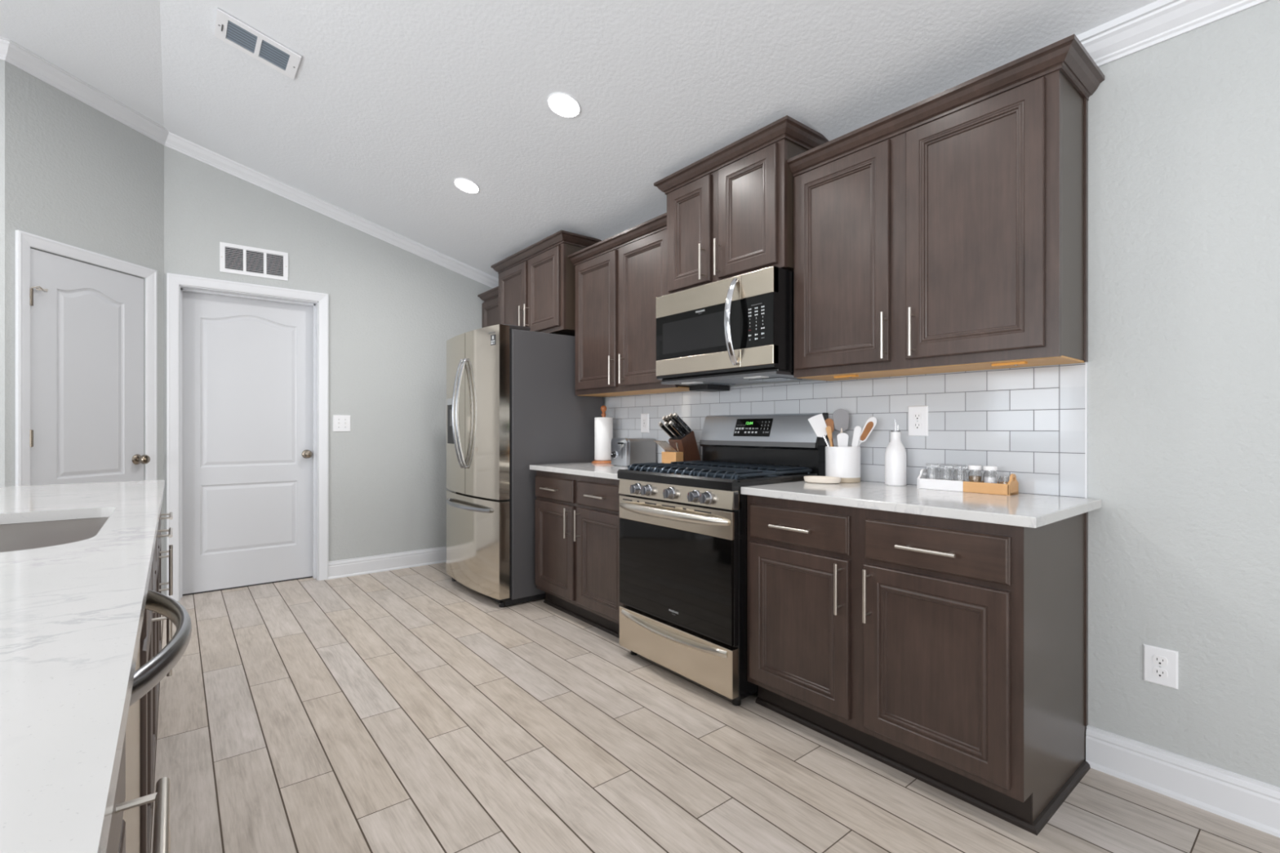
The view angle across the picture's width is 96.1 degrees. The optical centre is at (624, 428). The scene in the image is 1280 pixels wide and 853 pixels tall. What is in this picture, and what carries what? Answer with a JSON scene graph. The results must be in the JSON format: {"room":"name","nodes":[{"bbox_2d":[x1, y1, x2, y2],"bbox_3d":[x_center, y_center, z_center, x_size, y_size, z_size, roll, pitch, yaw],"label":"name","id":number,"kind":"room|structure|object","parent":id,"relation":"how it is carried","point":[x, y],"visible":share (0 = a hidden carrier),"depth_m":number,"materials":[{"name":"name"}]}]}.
{"room":"kitchen","nodes":[
{"label":"kitchen","id":0,"kind":"room"},
{"bbox_2d":[0,59,4,486],"bbox_3d":[-4.469,-0.411,1.974,3.250,3.131,0.140,0,0,-38],"label":"wall","id":1,"kind":"structure","parent":0,"point":[2,62],"depth_m":2.92,"materials":[{"name":"grey paint"}]},
{"bbox_2d":[4,61,164,594],"bbox_3d":[-3.163,-0.411,3.368,0.140,3.131,0.884,0,0,7],"label":"wall","id":2,"kind":"structure","parent":0,"point":[77,175],"depth_m":3.25,"materials":[{"name":"grey paint"}]},
{"bbox_2d":[15,230,156,485],"bbox_3d":[-3.085,0.067,3.348,0.021,2.175,0.772,0,0,7],"label":"trim","id":3,"kind":"structure","parent":2,"relation":"attached to","point":[24,240],"depth_m":3.02,"materials":[{"name":"white paint"}]},
{"bbox_2d":[30,248,150,485],"bbox_3d":[-3.121,0.100,3.349,0.195,2.108,0.648,0,0,7],"label":"door","id":4,"kind":"structure","parent":2,"relation":"in","point":[86,320],"depth_m":3.30,"materials":[{"name":"grey paint"}]},
{"bbox_2d":[0,0,1270,288],"bbox_3d":[-0.820,-1.597,-0.023,6.270,0.740,8.755,0,0,-38],"label":"trim","id":5,"kind":"structure","parent":2,"relation":"attached to","point":[1159,21],"depth_m":3.14,"materials":[{"name":"white paint"}]},
{"bbox_2d":[164,146,493,600],"bbox_3d":[-2.090,-0.421,4.633,2.525,3.151,0.140,0,0,-38],"label":"wall","id":6,"kind":"structure","parent":0,"point":[393,311],"depth_m":4.56,"materials":[{"name":"grey paint"}]},
{"bbox_2d":[166,272,328,601],"bbox_3d":[-2.643,0.065,4.097,0.965,2.178,0.020,0,0,-38],"label":"trim","id":7,"kind":"structure","parent":6,"relation":"attached to","point":[173,281],"depth_m":3.87,"materials":[{"name":"white paint"}]},
{"bbox_2d":[179,284,318,600],"bbox_3d":[-2.700,0.099,4.169,0.831,2.111,0.163,0,0,-38],"label":"door","id":8,"kind":"structure","parent":6,"relation":"in","point":[249,362],"depth_m":4.18,"materials":[{"name":"grey paint"}]},
{"bbox_2d":[219,241,288,280],"bbox_3d":[-2.639,-1.186,4.107,0.412,0.206,0.010,0,0,-38],"label":"air vent","id":9,"kind":"object","parent":6,"relation":"in","point":[232,260],"visible":1,"depth_m":4.10,"materials":[{"name":"white plastic"}]},
{"bbox_2d":[333,414,351,431],"bbox_3d":[-2.187,-0.037,4.456,0.125,0.128,0.018,0,0,-38],"label":"light switch","id":10,"kind":"object","parent":6,"relation":"attached to","point":[340,423],"visible":1,"depth_m":4.46,"materials":[{"name":"white plastic"}]},
{"bbox_2d":[328,546,446,579],"bbox_3d":[-1.659,1.088,4.867,1.538,0.133,0.022,0,0,-38],"label":"baseboard","id":11,"kind":"structure","parent":6,"relation":"attached to","point":[396,561],"depth_m":4.65,"materials":[{"name":"white paint"}]},
{"bbox_2d":[0,0,1157,278],"bbox_3d":[-0.881,-1.672,0.046,6.520,0.788,9.200,0,0,-38],"label":"ceiling","id":12,"kind":"structure","parent":0,"point":[387,104],"depth_m":2.73,"materials":[{"name":"white paint"}]},
{"bbox_2d":[214,8,302,79],"bbox_3d":[-1.770,-1.846,2.780,0.337,0.094,0.225,0,0,-38],"label":"ceiling vent","id":13,"kind":"object","parent":12,"relation":"in","point":[228,28],"visible":1,"depth_m":2.77,"materials":[{"name":"white plastic"}]},
{"bbox_2d":[453,177,479,193],"bbox_3d":[-1.013,-1.557,3.697,0.160,0.046,0.166,0,0,-42],"label":"ceiling light","id":14,"kind":"object","parent":12,"relation":"attached to","point":[464,184],"visible":1,"depth_m":3.68,"materials":[{"name":"white paint"}]},
{"bbox_2d":[546,92,581,117],"bbox_3d":[-0.291,-1.557,2.776,0.160,0.046,0.166,0,0,-42],"label":"ceiling light","id":15,"kind":"object","parent":12,"relation":"attached to","point":[563,104],"visible":1,"depth_m":2.76,"materials":[{"name":"white paint"}]},
{"bbox_2d":[150,562,1279,852],"bbox_3d":[-0.881,1.184,0.046,6.520,0.060,9.200,0,0,-38],"label":"floor","id":16,"kind":"structure","parent":0,"point":[405,710],"depth_m":2.04,"materials":[{"name":"beige tile"}]},
{"bbox_2d":[0,517,172,852],"bbox_3d":[-1.481,0.712,1.349,0.661,0.884,0.866,0,0,-38],"label":"base cabinet","id":17,"kind":"object","parent":16,"relation":"on","point":[25,535],"visible":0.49,"depth_m":1.45,"materials":[{"name":"brown wood"}]},
{"bbox_2d":[106,731,170,852],"bbox_3d":[-0.534,0.712,0.141,0.661,0.884,0.976,0,0,-38],"label":"base cabinet","id":18,"kind":"object","parent":16,"relation":"on","point":[162,830],"visible":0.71,"depth_m":0.58,"materials":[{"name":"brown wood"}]},
{"bbox_2d":[0,480,164,852],"bbox_3d":[-1.448,0.255,0.941,1.051,0.030,3.608,0,0,-38],"label":"countertop","id":19,"kind":"structure","parent":18,"relation":"on","point":[72,614],"depth_m":0.61,"materials":[{"name":"white stone"}]},
{"bbox_2d":[122,589,191,852],"bbox_3d":[-1.010,0.714,0.777,0.680,0.880,0.596,0,0,-38],"label":"dishwasher","id":20,"kind":"object","parent":16,"relation":"on","point":[146,677],"visible":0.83,"depth_m":0.92,"materials":[{"name":"silver metal"}]},
{"bbox_2d":[155,511,173,737],"bbox_3d":[-2.057,0.712,2.085,0.661,0.884,1.000,0,0,-38],"label":"base cabinet","id":21,"kind":"object","parent":16,"relation":"on","point":[158,539],"visible":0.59,"depth_m":2.23,"materials":[{"name":"brown laminate"}]},
{"bbox_2d":[445,324,603,607],"bbox_3d":[-0.801,0.243,4.225,0.939,1.822,0.904,0,0,-38],"label":"refrigerator","id":22,"kind":"object","parent":16,"relation":"on","point":[513,404],"visible":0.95,"depth_m":3.81,"materials":[{"name":"grey metal"}]},
{"bbox_2d":[534,470,625,638],"bbox_3d":[-0.062,0.712,3.553,0.661,0.884,0.990,0,0,-38],"label":"base cabinet","id":23,"kind":"object","parent":16,"relation":"on","point":[577,517],"visible":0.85,"depth_m":3.34,"materials":[{"name":"brown wood"}]},
{"bbox_2d":[529,462,655,479],"bbox_3d":[-0.057,0.255,3.559,0.648,0.030,1.005,0,0,-38],"label":"countertop","id":24,"kind":"structure","parent":23,"relation":"on","point":[609,471],"depth_m":3.46,"materials":[{"name":"white stone"}]},
{"bbox_2d":[591,405,611,463],"bbox_3d":[-0.144,0.042,3.978,0.168,0.397,0.168,0,0,-38],"label":"paper towel holder","id":25,"kind":"object","parent":24,"relation":"on","point":[603,408],"visible":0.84,"depth_m":3.94,"materials":[{"name":"brown wood"}]},
{"bbox_2d":[594,417,613,460],"bbox_3d":[-0.144,0.073,3.978,0.126,0.294,0.126,0,0,-38],"label":"paper towel roll","id":26,"kind":"object","parent":25,"relation":"on","point":[603,426],"visible":0.96,"depth_m":3.92,"materials":[{"name":"white paper"}]},
{"bbox_2d":[610,437,655,466],"bbox_3d":[0.048,0.151,3.702,0.258,0.178,0.176,0,0,-34],"label":"toaster","id":27,"kind":"object","parent":24,"relation":"on","point":[624,451],"visible":0.91,"depth_m":3.64,"materials":[{"name":"silver metal"}]},
{"bbox_2d":[662,451,683,463],"bbox_3d":[0.274,0.188,3.293,0.060,0.104,0.120,0,0,-38],"label":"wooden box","id":28,"kind":"object","parent":24,"relation":"on","point":[668,457],"visible":0.48,"depth_m":3.26,"materials":[{"name":"brown wood"}]},
{"bbox_2d":[657,440,671,452],"bbox_3d":[0.229,0.106,3.287,0.094,0.071,0.010,0,0,-30],"label":"steak knife","id":29,"kind":"object","parent":28,"relation":"on","point":[669,451],"visible":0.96,"depth_m":3.29,"materials":[{"name":"silver metal"}]},
{"bbox_2d":[661,440,675,452],"bbox_3d":[0.250,0.106,3.260,0.094,0.071,0.010,0,0,-30],"label":"steak knife","id":30,"kind":"object","parent":28,"relation":"on","point":[661,441],"visible":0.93,"depth_m":3.26,"materials":[{"name":"silver metal"}]},
{"bbox_2d":[663,440,677,452],"bbox_3d":[0.261,0.106,3.247,0.094,0.071,0.010,0,0,-30],"label":"steak knife","id":31,"kind":"object","parent":28,"relation":"on","point":[675,451],"visible":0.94,"depth_m":3.24,"materials":[{"name":"silver metal"}]},
{"bbox_2d":[668,431,701,461],"bbox_3d":[0.360,0.127,3.376,0.178,0.226,0.110,0,0,-38],"label":"knife block","id":32,"kind":"object","parent":24,"relation":"on","point":[687,444],"visible":0.44,"depth_m":3.32,"materials":[{"name":"brown wood"}]},
{"bbox_2d":[662,416,669,423],"bbox_3d":[0.273,-0.015,3.361,0.138,0.111,0.019,0,0,-38],"label":"kitchen knife","id":33,"kind":"object","parent":32,"relation":"in","point":[664,419],"visible":0.36,"depth_m":3.32,"materials":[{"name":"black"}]},
{"bbox_2d":[657,422,675,438],"bbox_3d":[0.244,0.015,3.328,0.127,0.104,0.019,0,0,-38],"label":"kitchen knife","id":34,"kind":"object","parent":32,"relation":"in","point":[660,424],"visible":1,"depth_m":3.32,"materials":[{"name":"black plastic"}]},
{"bbox_2d":[665,415,677,426],"bbox_3d":[0.292,-0.019,3.345,0.139,0.113,0.019,0,0,-38],"label":"kitchen knife","id":35,"kind":"object","parent":32,"relation":"in","point":[668,418],"visible":0.36,"depth_m":3.31,"materials":[{"name":"black plastic"}]},
{"bbox_2d":[664,421,679,437],"bbox_3d":[0.276,0.011,3.307,0.123,0.101,0.019,0,0,-38],"label":"kitchen knife","id":36,"kind":"object","parent":32,"relation":"in","point":[667,424],"visible":0.96,"depth_m":3.29,"materials":[{"name":"black plastic"}]},
{"bbox_2d":[669,420,684,436],"bbox_3d":[0.302,0.008,3.287,0.121,0.099,0.019,0,0,-38],"label":"kitchen knife","id":37,"kind":"object","parent":32,"relation":"in","point":[673,425],"visible":1,"depth_m":3.28,"materials":[{"name":"black plastic"}]},
{"bbox_2d":[668,413,687,432],"bbox_3d":[0.312,-0.027,3.328,0.147,0.119,0.019,0,0,-38],"label":"kitchen knife","id":38,"kind":"object","parent":32,"relation":"in","point":[671,415],"visible":0.76,"depth_m":3.31,"materials":[{"name":"black plastic"}]},
{"bbox_2d":[674,422,685,434],"bbox_3d":[0.322,0.004,3.318,0.083,0.066,0.057,0,0,-38],"label":"scissors","id":39,"kind":"object","parent":32,"relation":"on","point":[680,428],"visible":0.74,"depth_m":3.30,"materials":[{"name":"black plastic"}]},
{"bbox_2d":[673,413,692,432],"bbox_3d":[0.335,-0.029,3.305,0.147,0.119,0.019,0,0,-38],"label":"kitchen knife","id":40,"kind":"object","parent":32,"relation":"in","point":[676,416],"visible":1,"depth_m":3.29,"materials":[{"name":"black plastic"}]},
{"bbox_2d":[617,412,828,706],"bbox_3d":[0.447,0.540,2.823,0.741,1.228,0.765,0,0,-38],"label":"gas range","id":41,"kind":"object","parent":16,"relation":"on","point":[683,525],"visible":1,"depth_m":2.61,"materials":[{"name":"silver metal"}]},
{"bbox_2d":[617,469,817,491],"bbox_3d":[0.434,0.233,2.813,0.597,0.047,0.765,0,0,-38],"label":"cooktop","id":42,"kind":"object","parent":41,"relation":"in","point":[681,479],"depth_m":2.56,"materials":[{"name":"black metal"}]},
{"bbox_2d":[747,494,1090,835],"bbox_3d":[1.031,0.712,2.159,0.663,0.884,1.003,0,0,-38],"label":"base cabinet","id":43,"kind":"object","parent":16,"relation":"on","point":[951,655],"visible":0.98,"depth_m":1.85,"materials":[{"name":"brown wood"}]},
{"bbox_2d":[740,480,1102,528],"bbox_3d":[1.046,0.255,2.152,0.648,0.030,1.026,0,0,-38],"label":"countertop","id":44,"kind":"structure","parent":43,"relation":"on","point":[1020,509],"depth_m":1.92,"materials":[{"name":"white stone"}]},
{"bbox_2d":[804,475,840,484],"bbox_3d":[0.868,0.227,2.525,0.159,0.026,0.094,0,0,32],"label":"spoon rest","id":45,"kind":"object","parent":44,"relation":"on","point":[812,479],"visible":1,"depth_m":2.49,"materials":[{"name":"beige ceramic"}]},
{"bbox_2d":[825,445,860,483],"bbox_3d":[0.982,0.161,2.589,0.149,0.158,0.149,0,0,-38],"label":"utensil crock","id":46,"kind":"object","parent":44,"relation":"on","point":[842,462],"visible":0.91,"depth_m":2.52,"materials":[{"name":"white ceramic"}]},
{"bbox_2d":[808,413,830,446],"bbox_3d":[0.917,0.071,2.629,0.152,0.275,0.028,0,0,29],"label":"spatula","id":47,"kind":"object","parent":46,"relation":"in","point":[817,422],"visible":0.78,"depth_m":2.64,"materials":[{"name":"white plastic"}]},
{"bbox_2d":[824,418,834,446],"bbox_3d":[0.952,0.081,2.644,0.064,0.252,0.030,0,0,42],"label":"wooden spoon","id":48,"kind":"object","parent":46,"relation":"in","point":[829,422],"visible":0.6,"depth_m":2.65,"materials":[{"name":"brown wood"}]},
{"bbox_2d":[824,418,834,433],"bbox_3d":[0.942,-0.009,2.651,0.040,0.071,0.018,0,0,10],"label":"bowl","id":49,"kind":"object","parent":48,"relation":"on","point":[829,422],"depth_m":2.65,"materials":[{"name":"brown wood"}]},
{"bbox_2d":[826,426,832,446],"bbox_3d":[0.937,0.099,2.598,0.020,0.217,0.057,0,0,-38],"label":"wooden fork","id":50,"kind":"object","parent":46,"relation":"in","point":[828,431],"visible":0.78,"depth_m":2.60,"materials":[{"name":"brown wood"}]},
{"bbox_2d":[832,408,848,433],"bbox_3d":[0.993,0.059,2.638,0.072,0.296,0.033,0,0,11],"label":"slotted spoon","id":51,"kind":"object","parent":46,"relation":"in","point":[840,416],"visible":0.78,"depth_m":2.64,"materials":[{"name":"grey plastic"}]},
{"bbox_2d":[836,432,848,446],"bbox_3d":[0.973,0.114,2.569,0.048,0.186,0.023,0,0,10],"label":"scraper","id":52,"kind":"object","parent":46,"relation":"in","point":[842,438],"visible":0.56,"depth_m":2.56,"materials":[{"name":"white plastic"}]},
{"bbox_2d":[851,426,861,446],"bbox_3d":[1.015,0.099,2.547,0.026,0.217,0.065,0,0,-38],"label":"spatula","id":53,"kind":"object","parent":46,"relation":"in","point":[857,429],"visible":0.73,"depth_m":2.53,"materials":[{"name":"white plastic"}]},
{"bbox_2d":[857,416,876,446],"bbox_3d":[1.042,0.079,2.561,0.035,0.261,0.161,0,0,-38],"label":"serving spoon","id":54,"kind":"object","parent":46,"relation":"in","point":[871,422],"visible":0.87,"depth_m":2.52,"materials":[{"name":"white plastic"}]},
{"bbox_2d":[884,419,906,485],"bbox_3d":[1.143,0.102,2.425,0.084,0.276,0.084,0,0,-38],"label":"oil bottle","id":55,"kind":"object","parent":44,"relation":"on","point":[895,457],"visible":1,"depth_m":2.40,"materials":[{"name":"white ceramic"}]},
{"bbox_2d":[917,469,1018,495],"bbox_3d":[1.304,0.203,2.200,0.088,0.075,0.322,0,0,-39],"label":"tray","id":56,"kind":"object","parent":44,"relation":"on","point":[1011,488],"visible":0.88,"depth_m":2.15,"materials":[{"name":"white wood"}]},
{"bbox_2d":[925,462,938,479],"bbox_3d":[1.228,0.186,2.296,0.045,0.090,0.045,0,0,-38],"label":"spice jar","id":57,"kind":"object","parent":56,"relation":"in","point":[931,472],"visible":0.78,"depth_m":2.28,"materials":[{"name":"clear glass"}]},
{"bbox_2d":[939,463,952,480],"bbox_3d":[1.260,0.186,2.256,0.045,0.090,0.045,0,0,-38],"label":"spice jar","id":58,"kind":"object","parent":56,"relation":"in","point":[945,473],"visible":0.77,"depth_m":2.24,"materials":[{"name":"clear glass"}]},
{"bbox_2d":[953,464,967,481],"bbox_3d":[1.292,0.186,2.215,0.045,0.090,0.045,0,0,-38],"label":"spice jar","id":59,"kind":"object","parent":56,"relation":"in","point":[960,473],"visible":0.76,"depth_m":2.20,"materials":[{"name":"clear glass"}]},
{"bbox_2d":[968,465,982,482],"bbox_3d":[1.324,0.186,2.174,0.045,0.090,0.045,0,0,-38],"label":"spice jar","id":60,"kind":"object","parent":56,"relation":"in","point":[975,474],"visible":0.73,"depth_m":2.16,"materials":[{"name":"clear glass"}]},
{"bbox_2d":[983,466,997,483],"bbox_3d":[1.356,0.186,2.133,0.045,0.090,0.045,0,0,-38],"label":"spice jar","id":61,"kind":"object","parent":56,"relation":"in","point":[990,475],"visible":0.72,"depth_m":2.12,"materials":[{"name":"clear glass"}]},
{"bbox_2d":[998,475,1009,484],"bbox_3d":[1.386,0.203,2.095,0.040,0.056,0.040,0,0,-38],"label":"spice jar","id":62,"kind":"object","parent":56,"relation":"in","point":[1002,479],"visible":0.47,"depth_m":2.08,"materials":[{"name":"clear glass"}]},
{"bbox_2d":[603,0,1279,787],"bbox_3d":[1.635,-0.066,2.018,0.127,2.440,9.200,0,0,-38],"label":"wall","id":63,"kind":"structure","parent":0,"point":[1184,362],"depth_m":1.82,"materials":[{"name":"grey paint"}]},
{"bbox_2d":[477,285,498,328],"bbox_3d":[-1.028,-0.707,5.052,0.334,0.965,0.508,0,0,-38],"label":"upper cabinet","id":64,"kind":"object","parent":63,"relation":"attached to","point":[490,307],"visible":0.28,"depth_m":5.02,"materials":[{"name":"brown laminate"}]},
{"bbox_2d":[490,230,601,336],"bbox_3d":[-0.602,-1.006,4.428,0.433,0.656,1.092,0,0,-38],"label":"upper cabinet","id":65,"kind":"object","parent":63,"relation":"attached to","point":[536,282],"visible":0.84,"depth_m":4.15,"materials":[{"name":"brown wood"}]},
{"bbox_2d":[568,212,689,396],"bbox_3d":[0.042,-0.707,3.677,0.346,0.965,1.063,0,0,-38],"label":"upper cabinet","id":66,"kind":"object","parent":63,"relation":"attached to","point":[619,278],"visible":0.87,"depth_m":3.55,"materials":[{"name":"brown wood"}]},
{"bbox_2d":[640,413,648,432],"bbox_3d":[0.134,-0.033,3.823,0.010,0.128,0.082,0,0,-38],"label":"wall outlet","id":67,"kind":"object","parent":63,"relation":"attached to","point":[644,417],"visible":1,"depth_m":3.82,"materials":[{"name":"white plastic"}]},
{"bbox_2d":[642,417,645,428],"bbox_3d":[0.131,-0.033,3.822,0.003,0.066,0.034,0,0,-38],"label":"receptacle","id":68,"kind":"object","parent":67,"relation":"attached to","point":[643,419],"depth_m":3.82,"materials":[{"name":"grey plastic"}]},
{"bbox_2d":[653,115,828,294],"bbox_3d":[0.582,-1.029,2.934,0.413,0.630,0.872,0,0,-38],"label":"upper cabinet","id":69,"kind":"object","parent":63,"relation":"attached to","point":[731,211],"visible":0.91,"depth_m":2.74,"materials":[{"name":"brown wood"}]},
{"bbox_2d":[655,266,807,391],"bbox_3d":[0.543,-0.458,2.904,0.490,0.496,0.772,0,0,-38],"label":"microwave","id":70,"kind":"object","parent":69,"relation":"attached to","point":[738,330],"visible":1,"depth_m":2.71,"materials":[{"name":"silver metal"}]},
{"bbox_2d":[907,405,928,436],"bbox_3d":[1.234,-0.030,2.420,0.009,0.128,0.082,0,0,-38],"label":"wall outlet","id":71,"kind":"object","parent":63,"relation":"attached to","point":[917,415],"visible":1,"depth_m":2.42,"materials":[{"name":"white plastic"}]},
{"bbox_2d":[913,422,921,429],"bbox_3d":[1.231,-0.010,2.418,0.003,0.029,0.034,0,0,-38],"label":"receptacle","id":72,"kind":"object","parent":71,"relation":"attached to","point":[917,425],"depth_m":2.42,"materials":[{"name":"white plastic"}]},
{"bbox_2d":[913,413,921,419],"bbox_3d":[1.231,-0.049,2.418,0.003,0.029,0.034,0,0,-38],"label":"receptacle","id":73,"kind":"object","parent":71,"relation":"attached to","point":[916,415],"depth_m":2.42,"materials":[{"name":"white plastic"}]},
{"bbox_2d":[786,34,1104,381],"bbox_3d":[1.166,-0.702,2.243,0.347,0.976,1.034,0,0,-38],"label":"upper cabinet","id":74,"kind":"object","parent":63,"relation":"attached to","point":[947,231],"visible":1,"depth_m":2.04,"materials":[{"name":"brown wood"}]},
{"bbox_2d":[1084,362,1087,497],"bbox_3d":[1.588,0.004,1.979,0.008,0.473,0.004,0,0,-38],"label":"trim","id":75,"kind":"structure","parent":63,"relation":"attached to","point":[1086,363],"depth_m":1.98,"materials":[{"name":"white paint"}]},
{"bbox_2d":[1142,644,1177,689],"bbox_3d":[1.704,0.758,1.831,0.009,0.118,0.082,0,0,-38],"label":"wall outlet","id":76,"kind":"object","parent":63,"relation":"attached to","point":[1160,665],"visible":1,"depth_m":1.83,"materials":[{"name":"white plastic"}]},
{"bbox_2d":[1152,666,1167,678],"bbox_3d":[1.702,0.778,1.829,0.003,0.029,0.034,0,0,-38],"label":"receptacle","id":77,"kind":"object","parent":76,"relation":"attached to","point":[1157,672],"depth_m":1.83,"materials":[{"name":"white plastic"}]},
{"bbox_2d":[1152,654,1167,666],"bbox_3d":[1.702,0.739,1.829,0.003,0.029,0.034,0,0,-38],"label":"receptacle","id":78,"kind":"object","parent":76,"relation":"attached to","point":[1157,660],"depth_m":1.83,"materials":[{"name":"white plastic"}]},
{"bbox_2d":[1085,724,1279,837],"bbox_3d":[2.961,1.088,0.216,0.022,0.133,4.467,0,0,-38],"label":"baseboard","id":79,"kind":"structure","parent":63,"relation":"attached to","point":[1251,802],"depth_m":1.77,"materials":[{"name":"white paint"}]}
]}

